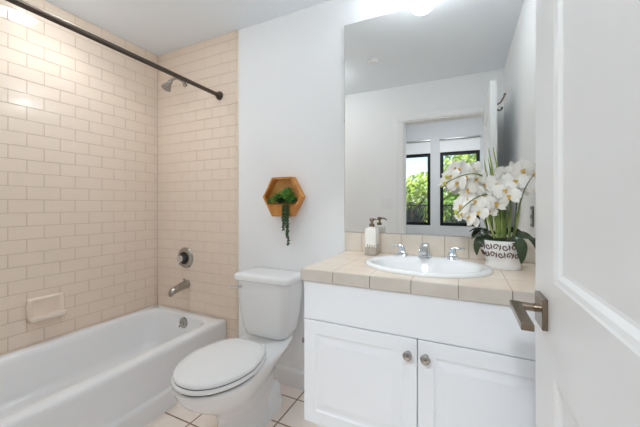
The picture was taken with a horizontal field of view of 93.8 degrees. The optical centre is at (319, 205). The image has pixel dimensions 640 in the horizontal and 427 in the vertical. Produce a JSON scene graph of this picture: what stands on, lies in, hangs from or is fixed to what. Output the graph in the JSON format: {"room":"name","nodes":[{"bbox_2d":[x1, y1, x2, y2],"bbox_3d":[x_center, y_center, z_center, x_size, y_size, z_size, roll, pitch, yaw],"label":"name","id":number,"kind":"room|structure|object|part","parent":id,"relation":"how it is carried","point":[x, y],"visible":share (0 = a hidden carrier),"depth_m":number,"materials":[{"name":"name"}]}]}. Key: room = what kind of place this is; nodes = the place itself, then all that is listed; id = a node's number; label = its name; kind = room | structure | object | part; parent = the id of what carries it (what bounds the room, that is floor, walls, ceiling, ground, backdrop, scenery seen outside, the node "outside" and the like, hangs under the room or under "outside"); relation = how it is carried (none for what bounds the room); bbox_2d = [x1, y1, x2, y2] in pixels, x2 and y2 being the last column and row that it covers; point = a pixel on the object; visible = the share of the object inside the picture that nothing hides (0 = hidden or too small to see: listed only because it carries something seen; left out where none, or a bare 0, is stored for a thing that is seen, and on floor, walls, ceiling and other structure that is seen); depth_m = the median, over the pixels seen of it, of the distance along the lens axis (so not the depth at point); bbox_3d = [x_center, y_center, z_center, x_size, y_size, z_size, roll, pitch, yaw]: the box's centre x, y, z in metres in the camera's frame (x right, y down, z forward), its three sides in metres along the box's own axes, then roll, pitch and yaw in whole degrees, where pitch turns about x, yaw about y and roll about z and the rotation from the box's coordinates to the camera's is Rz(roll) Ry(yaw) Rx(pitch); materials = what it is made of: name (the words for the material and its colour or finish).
{"room":"bathroom","nodes":[
{"label":"bathroom","id":0,"kind":"room"},
{"bbox_2d":[0,0,157,355],"bbox_3d":[-1.709,-0.013,1.806,0.107,2.435,1.520,0,0,26],"label":"wall","id":1,"kind":"structure","parent":0,"point":[79,114],"depth_m":1.93,"materials":[{"name":"beige tile"}]},
{"bbox_2d":[26,292,66,322],"bbox_3d":[-1.624,0.611,1.787,0.064,0.136,0.176,0,0,26],"label":"soap dish","id":2,"kind":"object","parent":1,"relation":"attached to","point":[41,308],"visible":1,"depth_m":1.78,"materials":[{"name":"beige ceramic"}]},
{"bbox_2d":[26,308,66,322],"bbox_3d":[-1.623,0.659,1.787,0.063,0.039,0.176,0,0,26],"label":"tray","id":3,"kind":"object","parent":2,"relation":"on","point":[48,313],"depth_m":1.77,"materials":[{"name":"beige ceramic"}]},
{"bbox_2d":[45,0,330,55],"bbox_3d":[-0.471,-1.260,1.268,2.804,0.060,1.620,0,0,26],"label":"ceiling","id":4,"kind":"structure","parent":0,"point":[159,27],"depth_m":1.95,"materials":[{"name":"white paint"}]},
{"bbox_2d":[145,384,316,426],"bbox_3d":[-0.520,1.180,1.167,2.604,0.050,1.645,0,0,26],"label":"floor","id":5,"kind":"structure","parent":0,"point":[291,413],"depth_m":1.63,"materials":[{"name":"tile"}]},
{"bbox_2d":[0,305,226,426],"bbox_3d":[-1.315,0.986,1.615,0.767,0.338,1.508,0,0,26],"label":"bathtub","id":6,"kind":"object","parent":5,"relation":"on","point":[117,372],"visible":0.91,"depth_m":1.68,"materials":[{"name":"white ceramic"}]},
{"bbox_3d":[-1.010,0.872,2.214,0.080,0.080,0.015,0,0,26],"label":"overflow plate","id":7,"kind":"part","parent":6,"relation":"part of","materials":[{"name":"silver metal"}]},
{"bbox_2d":[171,267,301,426],"bbox_3d":[-0.419,0.783,1.579,0.424,0.744,0.787,0,0,26],"label":"toilet","id":8,"kind":"object","parent":5,"relation":"on","point":[233,381],"visible":0.99,"depth_m":1.51,"materials":[{"name":"white ceramic"}]},
{"bbox_3d":[-0.469,0.733,1.413,0.364,0.024,0.434,0,0,26],"label":"seat","id":9,"kind":"part","parent":8,"relation":"part of","materials":[{"name":"white plastic"}]},
{"bbox_3d":[-0.402,0.966,1.554,0.362,0.378,0.755,0,0,26],"label":"bowl","id":10,"kind":"part","parent":8,"relation":"part of","materials":[{"name":"white ceramic"}]},
{"bbox_3d":[-0.503,0.487,1.794,0.073,0.022,0.032,0,0,19],"label":"flush lever","id":11,"kind":"part","parent":8,"relation":"part of","materials":[{"name":"silver metal"}]},
{"bbox_3d":[-0.309,0.431,1.830,0.404,0.040,0.238,0,0,26],"label":"tank lid","id":12,"kind":"part","parent":8,"relation":"part of","materials":[{"name":"white ceramic"}]},
{"bbox_3d":[-0.307,0.613,1.835,0.377,0.328,0.220,0,0,26],"label":"tank","id":13,"kind":"part","parent":8,"relation":"part of","materials":[{"name":"white ceramic"}]},
{"bbox_2d":[304,281,535,426],"bbox_3d":[0.462,0.734,1.280,0.923,0.842,0.584,0,0,26],"label":"vanity cabinet","id":14,"kind":"object","parent":5,"relation":"on","point":[373,357],"visible":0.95,"depth_m":1.06,"materials":[{"name":"white paint"}]},
{"bbox_3d":[0.141,0.683,1.157,0.451,0.420,0.020,0,0,26],"label":"cabinet door","id":15,"kind":"part","parent":14,"relation":"part of","materials":[{"name":"white paint"}]},
{"bbox_3d":[0.307,0.526,1.049,0.033,0.033,0.033,0,0,26],"label":"knob","id":16,"kind":"part","parent":14,"relation":"part of","materials":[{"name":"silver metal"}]},
{"bbox_2d":[300,232,535,305],"bbox_3d":[0.455,0.235,1.298,0.953,0.154,0.564,0,0,26],"label":"countertop","id":17,"kind":"structure","parent":14,"relation":"on","point":[347,268],"depth_m":1.17,"materials":[{"name":"tile"}]},
{"bbox_2d":[365,218,378,254],"bbox_3d":[0.282,0.166,1.597,0.074,0.194,0.063,0,0,26],"label":"soap dispenser","id":18,"kind":"object","parent":17,"relation":"on","point":[371,233],"visible":1,"depth_m":1.57,"materials":[{"name":"white"}]},
{"bbox_2d":[365,227,378,247],"bbox_3d":[0.277,0.189,1.599,0.061,0.149,0.061,0,0,26],"label":"bottle","id":19,"kind":"object","parent":18,"relation":"on","point":[371,233],"depth_m":1.57,"materials":[{"name":"white"}]},
{"bbox_2d":[391,243,464,259],"bbox_3d":[0.495,0.217,1.409,0.341,0.067,0.136,0,0,26],"label":"widespread faucet","id":20,"kind":"object","parent":17,"relation":"on","point":[424,249],"visible":1,"depth_m":1.41,"materials":[{"name":"silver metal"}]},
{"bbox_3d":[0.408,0.226,1.498,0.062,0.049,0.052,0,0,26],"label":"handle","id":21,"kind":"part","parent":20,"relation":"part of","materials":[{"name":"silver metal"}]},
{"bbox_3d":[0.489,0.203,1.406,0.038,0.039,0.125,0,0,26],"label":"spout","id":22,"kind":"part","parent":20,"relation":"part of","materials":[{"name":"silver metal"}]},
{"bbox_3d":[0.509,0.222,1.449,0.060,0.058,0.052,0,0,26],"label":"spout","id":23,"kind":"part","parent":20,"relation":"part of","materials":[{"name":"silver metal"}]},
{"bbox_3d":[0.618,0.226,1.397,0.062,0.049,0.052,0,0,26],"label":"handle","id":24,"kind":"part","parent":20,"relation":"part of","materials":[{"name":"silver metal"}]},
{"bbox_2d":[365,255,492,277],"bbox_3d":[0.451,0.323,1.294,0.518,0.148,0.412,0,0,26],"label":"oval sink","id":25,"kind":"object","parent":17,"relation":"in","point":[438,267],"visible":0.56,"depth_m":1.35,"materials":[{"name":"white ceramic"}]},
{"bbox_2d":[439,148,535,270],"bbox_3d":[0.717,0.006,1.270,0.394,0.515,0.248,0,0,26],"label":"potted orchid","id":26,"kind":"object","parent":17,"relation":"on","point":[501,252],"visible":0.98,"depth_m":1.22,"materials":[{"name":"white plant"}]},
{"bbox_3d":[0.706,0.074,1.267,0.077,0.157,0.007,0,0,-5],"label":"grass blade","id":27,"kind":"part","parent":26,"relation":"part of","materials":[{"name":"green plant"}]},
{"bbox_3d":[0.726,0.061,1.276,0.046,0.200,0.009,0,0,-22],"label":"stem","id":28,"kind":"part","parent":26,"relation":"part of","materials":[{"name":"green plant"}]},
{"bbox_3d":[0.736,-0.013,1.287,0.048,0.330,0.005,0,0,26],"label":"grass blade","id":29,"kind":"part","parent":26,"relation":"part of","materials":[{"name":"green plant"}]},
{"bbox_3d":[0.745,-0.048,1.284,0.043,0.399,0.004,0,0,29],"label":"grass blade","id":30,"kind":"part","parent":26,"relation":"part of","materials":[{"name":"green plant"}]},
{"bbox_3d":[0.765,-0.050,1.285,0.040,0.403,0.004,0,0,30],"label":"grass blade","id":31,"kind":"part","parent":26,"relation":"part of","materials":[{"name":"green plant"}]},
{"bbox_3d":[0.751,0.041,1.260,0.026,0.242,0.012,0,0,-20],"label":"stem","id":32,"kind":"part","parent":26,"relation":"part of","materials":[{"name":"green plant"}]},
{"bbox_3d":[0.774,0.205,1.268,0.166,0.117,0.166,0,0,26],"label":"pot","id":33,"kind":"part","parent":26,"relation":"part of","materials":[{"name":"white ceramic"}]},
{"bbox_3d":[0.774,0.032,1.264,0.022,0.259,0.012,0,0,-16],"label":"stem","id":34,"kind":"part","parent":26,"relation":"part of","materials":[{"name":"green plant"}]},
{"bbox_3d":[0.795,0.023,1.282,0.010,0.277,0.027,0,0,21],"label":"stem","id":35,"kind":"part","parent":26,"relation":"part of","materials":[{"name":"green plant"}]},
{"bbox_3d":[0.790,0.041,1.242,0.008,0.240,0.021,0,0,11],"label":"stem","id":36,"kind":"part","parent":26,"relation":"part of","materials":[{"name":"green plant"}]},
{"bbox_3d":[0.815,0.050,1.248,0.007,0.224,0.022,0,0,-5],"label":"stem","id":37,"kind":"part","parent":26,"relation":"part of","materials":[{"name":"green plant"}]},
{"bbox_3d":[0.826,0.044,1.261,0.036,0.216,0.005,0,0,5],"label":"grass blade","id":38,"kind":"part","parent":26,"relation":"part of","materials":[{"name":"green plant"}]},
{"bbox_3d":[0.804,0.018,1.188,0.068,0.269,0.120,0,0,26],"label":"grass blade","id":39,"kind":"part","parent":26,"relation":"part of","materials":[{"name":"green plant"}]},
{"bbox_3d":[0.354,0.391,1.055,0.923,0.156,0.020,0,0,26],"label":"drawer","id":40,"kind":"part","parent":14,"relation":"part of","materials":[{"name":"white paint"}]},
{"bbox_3d":[0.360,0.526,1.023,0.033,0.033,0.033,0,0,26],"label":"knob","id":41,"kind":"part","parent":14,"relation":"part of","materials":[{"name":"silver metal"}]},
{"bbox_3d":[0.558,0.683,0.958,0.467,0.420,0.020,0,0,26],"label":"cabinet door","id":42,"kind":"part","parent":14,"relation":"part of","materials":[{"name":"white paint"}]},
{"bbox_2d":[158,0,528,370],"bbox_3d":[-0.145,-0.043,1.949,2.804,2.495,0.109,0,0,26],"label":"wall","id":43,"kind":"structure","parent":0,"point":[280,112],"depth_m":2.06,"materials":[{"name":"white paint"}]},
{"bbox_2d":[5,0,222,99],"bbox_3d":[-1.054,-0.800,1.488,0.062,0.077,1.513,0,0,26],"label":"shower curtain rod","id":44,"kind":"object","parent":43,"relation":"attached to","point":[20,3],"visible":1,"depth_m":1.46,"materials":[{"name":"brown metal"}]},
{"bbox_2d":[161,77,187,91],"bbox_3d":[-1.092,-0.903,2.243,0.067,0.135,0.192,0,0,30],"label":"shower","id":45,"kind":"object","parent":43,"relation":"attached to","point":[166,86],"visible":0.9,"depth_m":2.19,"materials":[{"name":"grey metal"}]},
{"bbox_3d":[-1.075,-0.938,2.264,0.027,0.058,0.137,0,0,26],"label":"shower arm","id":46,"kind":"part","parent":45,"relation":"part of","materials":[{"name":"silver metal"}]},
{"bbox_2d":[169,278,189,296],"bbox_3d":[-1.059,0.615,2.246,0.068,0.108,0.150,0,0,26],"label":"tub spout","id":47,"kind":"object","parent":43,"relation":"attached to","point":[185,284],"visible":1,"depth_m":2.23,"materials":[{"name":"grey metal"}]},
{"bbox_2d":[176,247,192,267],"bbox_3d":[-1.055,0.408,2.289,0.162,0.162,0.069,0,0,26],"label":"shower valve","id":48,"kind":"object","parent":43,"relation":"attached to","point":[184,258],"visible":1,"depth_m":2.29,"materials":[{"name":"grey metal"}]},
{"bbox_3d":[-1.060,0.408,2.277,0.052,0.052,0.044,0,0,26],"label":"valve knob","id":49,"kind":"part","parent":48,"relation":"part of","materials":[{"name":"silver metal"}]},
{"bbox_2d":[263,177,305,245],"bbox_3d":[-0.239,0.037,1.891,0.286,0.425,0.094,0,0,26],"label":"planter","id":50,"kind":"object","parent":43,"relation":"attached to","point":[283,197],"visible":1,"depth_m":1.88,"materials":[{"name":"brown wood"}]},
{"bbox_3d":[-0.240,0.027,1.888,0.204,0.065,0.010,0,0,26],"label":"panel","id":51,"kind":"part","parent":50,"relation":"part of","materials":[{"name":"brown wood"}]},
{"bbox_3d":[-0.220,-0.052,1.930,0.257,0.223,0.007,0,0,26],"label":"panel","id":52,"kind":"part","parent":50,"relation":"part of","materials":[{"name":"brown wood"}]},
{"bbox_3d":[-0.231,-0.052,1.907,0.286,0.248,0.057,0,0,26],"label":"frame","id":53,"kind":"part","parent":50,"relation":"part of","materials":[{"name":"brown wood"}]},
{"bbox_2d":[275,364,303,390],"bbox_3d":[-0.185,1.100,1.910,0.864,0.110,0.014,0,0,26],"label":"baseboard","id":54,"kind":"structure","parent":43,"relation":"attached to","point":[291,377],"depth_m":1.91,"materials":[{"name":"white paint"}]},
{"bbox_2d":[345,0,535,237],"bbox_3d":[0.574,-0.448,1.550,0.950,1.208,0.007,0,0,26],"label":"wall mirror","id":55,"kind":"object","parent":43,"relation":"attached to","point":[426,84],"visible":0.75,"depth_m":1.54,"materials":[{"name":"grey mirror"}]},
{"bbox_3d":[-0.150,-0.245,0.150,4.400,2.900,0.120,0,0,26],"label":"wall","id":56,"kind":"structure","parent":0,"visible":0},
{"bbox_2d":[510,0,639,426],"bbox_3d":[0.373,0.143,0.406,0.116,2.000,0.788,0,0,26],"label":"door","id":57,"kind":"structure","parent":56,"relation":"in","point":[586,307],"depth_m":0.46,"materials":[{"name":"white paint"}]},
{"bbox_3d":[0.444,0.241,0.662,0.022,0.014,0.164,0,0,26],"label":"lever","id":58,"kind":"part","parent":57,"relation":"part of","materials":[{"name":"brown metal"}]}
]}

